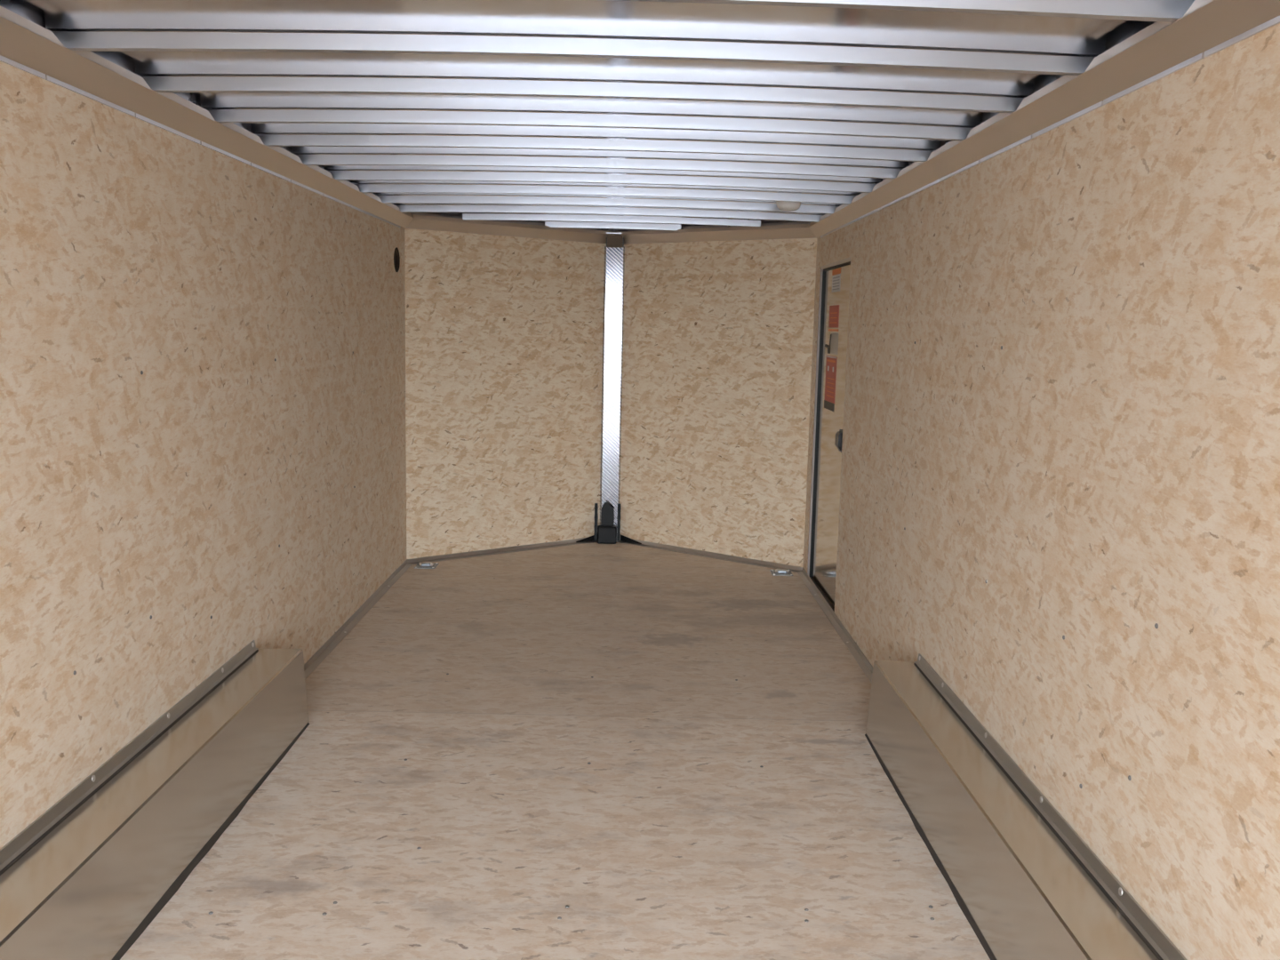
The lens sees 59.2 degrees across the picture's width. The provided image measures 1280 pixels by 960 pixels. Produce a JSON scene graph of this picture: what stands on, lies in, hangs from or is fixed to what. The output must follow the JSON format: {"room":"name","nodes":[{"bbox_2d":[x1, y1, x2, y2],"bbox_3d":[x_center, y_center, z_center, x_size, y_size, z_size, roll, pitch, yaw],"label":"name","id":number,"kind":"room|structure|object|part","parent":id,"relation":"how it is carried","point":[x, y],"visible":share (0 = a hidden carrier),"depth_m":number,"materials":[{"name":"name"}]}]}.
{"room":"cargo space","nodes":[
{"label":"cargo space","id":0,"kind":"room"},
{"bbox_2d":[0,55,406,848],"bbox_3d":[-1.166,0.119,1.762,0.033,1.700,7.872,1,8,0],"label":"wall","id":1,"kind":"structure","parent":0,"point":[203,425],"depth_m":2.72,"materials":[{"name":"wood"}]},
{"bbox_2d":[0,5,413,228],"bbox_3d":[-1.109,-0.731,1.640,0.048,0.074,7.860,1,8,0],"label":"cove","id":2,"kind":"object","parent":1,"relation":"attached to","point":[24,42],"visible":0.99,"depth_m":2.60,"materials":[{"name":"wood"}]},
{"bbox_2d":[304,559,411,679],"bbox_3d":[-1.172,0.575,4.611,0.030,0.024,2.325,1,8,0],"label":"baseboard","id":3,"kind":"structure","parent":1,"relation":"attached to","point":[321,654],"depth_m":4.59,"materials":[{"name":"wood"}]},
{"bbox_2d":[393,247,399,271],"bbox_3d":[-1.156,-1.047,5.362,0.005,0.116,0.116,1,8,0],"label":"air vent","id":4,"kind":"object","parent":1,"relation":"in","point":[396,258],"visible":1,"depth_m":5.37,"materials":[{"name":"black plastic"}]},
{"bbox_2d":[404,228,606,559],"bbox_3d":[-0.681,-0.457,6.053,1.288,1.700,0.032,-5,10,-38],"label":"wall","id":5,"kind":"structure","parent":0,"point":[504,334],"depth_m":5.99,"materials":[{"name":"beige wood"}]},
{"bbox_2d":[407,537,597,564],"bbox_3d":[-0.679,0.376,6.144,1.282,0.024,0.030,-5,10,-38],"label":"baseboard","id":6,"kind":"structure","parent":5,"relation":"attached to","point":[472,554],"depth_m":6.08,"materials":[{"name":"wood"}]},
{"bbox_2d":[405,214,612,243],"bbox_3d":[-0.635,-1.308,5.907,1.282,0.065,0.048,-5,10,-38],"label":"cove","id":7,"kind":"object","parent":5,"relation":"attached to","point":[419,221],"visible":0.91,"depth_m":5.85,"materials":[{"name":"wood"}]},
{"bbox_2d":[410,212,614,231],"bbox_3d":[-0.654,-1.334,5.936,1.320,0.092,0.032,-5,10,-38],"label":"rail","id":8,"kind":"object","parent":5,"relation":"attached to","point":[530,222],"visible":0.23,"depth_m":5.90,"materials":[{"name":"metal"}]},
{"bbox_2d":[120,542,990,959],"bbox_3d":[-0.159,0.941,2.296,2.090,0.033,8.695,1,8,0],"label":"floor","id":9,"kind":"structure","parent":0,"point":[592,750],"depth_m":2.97,"materials":[{"name":"wood"}]},
{"bbox_2d":[0,640,309,959],"bbox_3d":[-1.083,0.781,2.240,0.174,0.262,2.440,1,8,0],"label":"wheel well","id":10,"kind":"object","parent":9,"relation":"on","point":[84,880],"visible":1,"depth_m":2.40,"materials":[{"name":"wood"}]},
{"bbox_2d":[414,561,438,568],"bbox_3d":[-1.083,0.428,5.720,0.104,0.018,0.124,1,8,0],"label":"ring","id":11,"kind":"object","parent":9,"relation":"on","point":[424,564],"visible":1,"depth_m":5.70,"materials":[{"name":"metal"}]},
{"bbox_2d":[576,232,641,543],"bbox_3d":[-0.157,-0.504,6.334,0.372,1.740,0.118,1,8,0],"label":"post","id":12,"kind":"object","parent":9,"relation":"on","point":[614,251],"depth_m":6.38,"materials":[{"name":"metal"}]},
{"bbox_3d":[-0.186,0.244,6.423,0.149,0.232,0.063,1,8,0],"label":"post foot","id":13,"kind":"part","parent":12,"relation":"part of","materials":[{"name":"black metal"}]},
{"bbox_3d":[-0.158,-0.476,6.386,0.116,1.664,0.024,1,8,0],"label":"tread plate","id":14,"kind":"part","parent":12,"relation":"part of","materials":[{"name":"metal"}]},
{"bbox_2d":[769,568,792,575],"bbox_3d":[0.721,0.466,5.745,0.104,0.018,0.124,1,8,0],"label":"ring","id":15,"kind":"object","parent":9,"relation":"on","point":[778,572],"visible":1,"depth_m":5.72,"materials":[{"name":"metal"}]},
{"bbox_2d":[864,653,1187,959],"bbox_3d":[0.777,0.821,2.257,0.161,0.262,2.440,1,8,0],"label":"wheel well","id":16,"kind":"object","parent":9,"relation":"on","point":[1026,883],"visible":1,"depth_m":2.38,"materials":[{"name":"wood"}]},
{"bbox_2d":[0,0,1156,224],"bbox_3d":[-0.119,-0.829,2.053,2.100,0.018,8.695,1,8,0],"label":"ceiling","id":17,"kind":"structure","parent":0,"point":[571,19],"depth_m":2.37,"materials":[{"name":"metal"}]},
{"bbox_2d":[51,31,1095,75],"bbox_3d":[-0.120,-0.822,2.159,2.016,0.042,0.022,1,8,0],"label":"bow","id":18,"kind":"object","parent":17,"relation":"attached to","point":[74,41],"visible":0.93,"depth_m":2.15,"materials":[{"name":"metal"}]},
{"bbox_2d":[141,76,1024,112],"bbox_3d":[-0.122,-0.875,2.543,2.016,0.042,0.022,1,8,0],"label":"bow","id":19,"kind":"object","parent":17,"relation":"attached to","point":[156,84],"visible":0.96,"depth_m":2.53,"materials":[{"name":"metal"}]},
{"bbox_2d":[206,109,972,140],"bbox_3d":[-0.125,-0.927,2.928,2.016,0.042,0.022,1,8,0],"label":"bow","id":20,"kind":"object","parent":17,"relation":"attached to","point":[220,116],"visible":0.91,"depth_m":2.92,"materials":[{"name":"metal"}]},
{"bbox_2d":[256,134,933,161],"bbox_3d":[-0.127,-0.980,3.312,2.016,0.042,0.022,1,8,0],"label":"bow","id":21,"kind":"object","parent":17,"relation":"attached to","point":[268,140],"visible":0.94,"depth_m":3.30,"materials":[{"name":"metal"}]},
{"bbox_2d":[296,154,902,178],"bbox_3d":[-0.129,-1.032,3.696,2.016,0.042,0.022,1,8,0],"label":"bow","id":22,"kind":"object","parent":17,"relation":"attached to","point":[306,159],"visible":0.93,"depth_m":3.69,"materials":[{"name":"metal"}]},
{"bbox_2d":[328,170,876,192],"bbox_3d":[-0.131,-1.085,4.081,2.016,0.042,0.022,1,8,0],"label":"bow","id":23,"kind":"object","parent":17,"relation":"attached to","point":[339,175],"visible":0.95,"depth_m":4.07,"materials":[{"name":"metal"}]},
{"bbox_2d":[353,184,855,204],"bbox_3d":[-0.134,-1.138,4.465,2.016,0.042,0.022,1,8,0],"label":"bow","id":24,"kind":"object","parent":17,"relation":"attached to","point":[363,188],"visible":0.94,"depth_m":4.45,"materials":[{"name":"metal"}]},
{"bbox_2d":[376,195,838,213],"bbox_3d":[-0.136,-1.190,4.850,2.016,0.042,0.022,1,8,0],"label":"bow","id":25,"kind":"object","parent":17,"relation":"attached to","point":[386,199],"visible":0.94,"depth_m":4.84,"materials":[{"name":"metal"}]},
{"bbox_2d":[396,205,823,222],"bbox_3d":[-0.138,-1.243,5.234,2.016,0.042,0.022,1,8,0],"label":"bow","id":26,"kind":"object","parent":17,"relation":"attached to","point":[403,208],"visible":0.94,"depth_m":5.22,"materials":[{"name":"metal"}]},
{"bbox_2d":[462,213,760,226],"bbox_3d":[-0.140,-1.298,5.618,1.485,0.037,0.022,1,8,0],"label":"bow","id":27,"kind":"object","parent":17,"relation":"attached to","point":[465,216],"visible":1,"depth_m":5.61,"materials":[{"name":"metal"}]},
{"bbox_2d":[544,221,680,230],"bbox_3d":[-0.142,-1.353,6.002,0.723,0.032,0.022,1,8,0],"label":"bow","id":28,"kind":"object","parent":17,"relation":"attached to","point":[552,224],"visible":1,"depth_m":5.99,"materials":[{"name":"metal"}]},
{"bbox_2d":[775,200,801,210],"bbox_3d":[0.614,-1.138,4.654,0.116,0.051,0.116,1,8,0],"label":"dome lamp","id":29,"kind":"object","parent":17,"relation":"attached to","point":[783,205],"visible":0.64,"depth_m":4.62,"materials":[{"name":"white plastic"}]},
{"bbox_2d":[608,0,1195,22],"bbox_3d":[-0.118,-0.769,1.774,2.016,0.042,0.022,1,8,0],"label":"bow","id":30,"kind":"object","parent":17,"relation":"attached to","point":[1165,11],"visible":0.89,"depth_m":1.77,"materials":[{"name":"metal"}]},
{"bbox_2d":[619,238,816,567],"bbox_3d":[0.356,-0.434,6.062,1.288,1.700,0.031,7,10,37],"label":"wall","id":31,"kind":"structure","parent":0,"point":[718,335],"depth_m":5.99,"materials":[{"name":"beige wood"}]},
{"bbox_2d":[616,537,802,572],"bbox_3d":[0.317,0.398,6.153,1.282,0.024,0.030,7,10,37],"label":"baseboard","id":32,"kind":"structure","parent":31,"relation":"attached to","point":[796,569],"depth_m":6.08,"materials":[{"name":"wood"}]},
{"bbox_2d":[614,221,812,231],"bbox_3d":[0.370,-1.312,5.944,1.320,0.092,0.032,7,10,37],"label":"rail","id":33,"kind":"object","parent":31,"relation":"attached to","point":[691,226],"visible":0.23,"depth_m":5.90,"materials":[{"name":"metal"}]},
{"bbox_2d":[616,224,816,244],"bbox_3d":[0.350,-1.287,5.915,1.282,0.065,0.048,7,10,37],"label":"cove","id":34,"kind":"object","parent":31,"relation":"attached to","point":[794,230],"visible":0.91,"depth_m":5.86,"materials":[{"name":"wood"}]},
{"bbox_2d":[802,23,1279,959],"bbox_3d":[0.891,0.164,1.780,0.033,1.700,7.872,1,8,0],"label":"wall","id":35,"kind":"structure","parent":0,"point":[1060,484],"depth_m":2.12,"materials":[{"name":"wood"}]},
{"bbox_2d":[807,256,851,611],"bbox_3d":[0.870,-0.215,5.150,0.044,1.534,0.755,1,8,0],"label":"door","id":36,"kind":"structure","parent":35,"relation":"in","point":[835,276],"depth_m":5.20,"materials":[{"name":"paint"}]},
{"bbox_3d":[0.866,-0.267,5.520,0.031,1.519,0.008,1,8,0],"label":"frame","id":37,"kind":"part","parent":36,"relation":"part of","materials":[{"name":"paint"}]},
{"bbox_3d":[0.855,0.539,5.252,0.020,0.012,0.746,1,8,0],"label":"sill","id":38,"kind":"part","parent":36,"relation":"part of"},
{"bbox_3d":[0.886,-0.968,5.044,0.030,0.014,0.749,1,8,0],"label":"head trim","id":39,"kind":"part","parent":36,"relation":"part of","materials":[{"name":"wood"}]},
{"bbox_3d":[0.858,-0.169,4.870,0.018,0.076,0.066,1,8,0],"label":"handle","id":40,"kind":"part","parent":36,"relation":"part of","materials":[{"name":"black plastic"}]},
{"bbox_2d":[797,568,873,683],"bbox_3d":[0.827,0.618,4.628,0.030,0.024,2.325,1,8,0],"label":"baseboard","id":41,"kind":"structure","parent":35,"relation":"attached to","point":[865,665],"depth_m":4.68,"materials":[{"name":"wood"}]},
{"bbox_2d":[808,0,1279,238],"bbox_3d":[0.872,-0.688,1.657,0.048,0.074,7.860,1,8,0],"label":"cove","id":42,"kind":"object","parent":35,"relation":"attached to","point":[1162,49],"visible":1,"depth_m":2.17,"materials":[{"name":"wood"}]}
]}

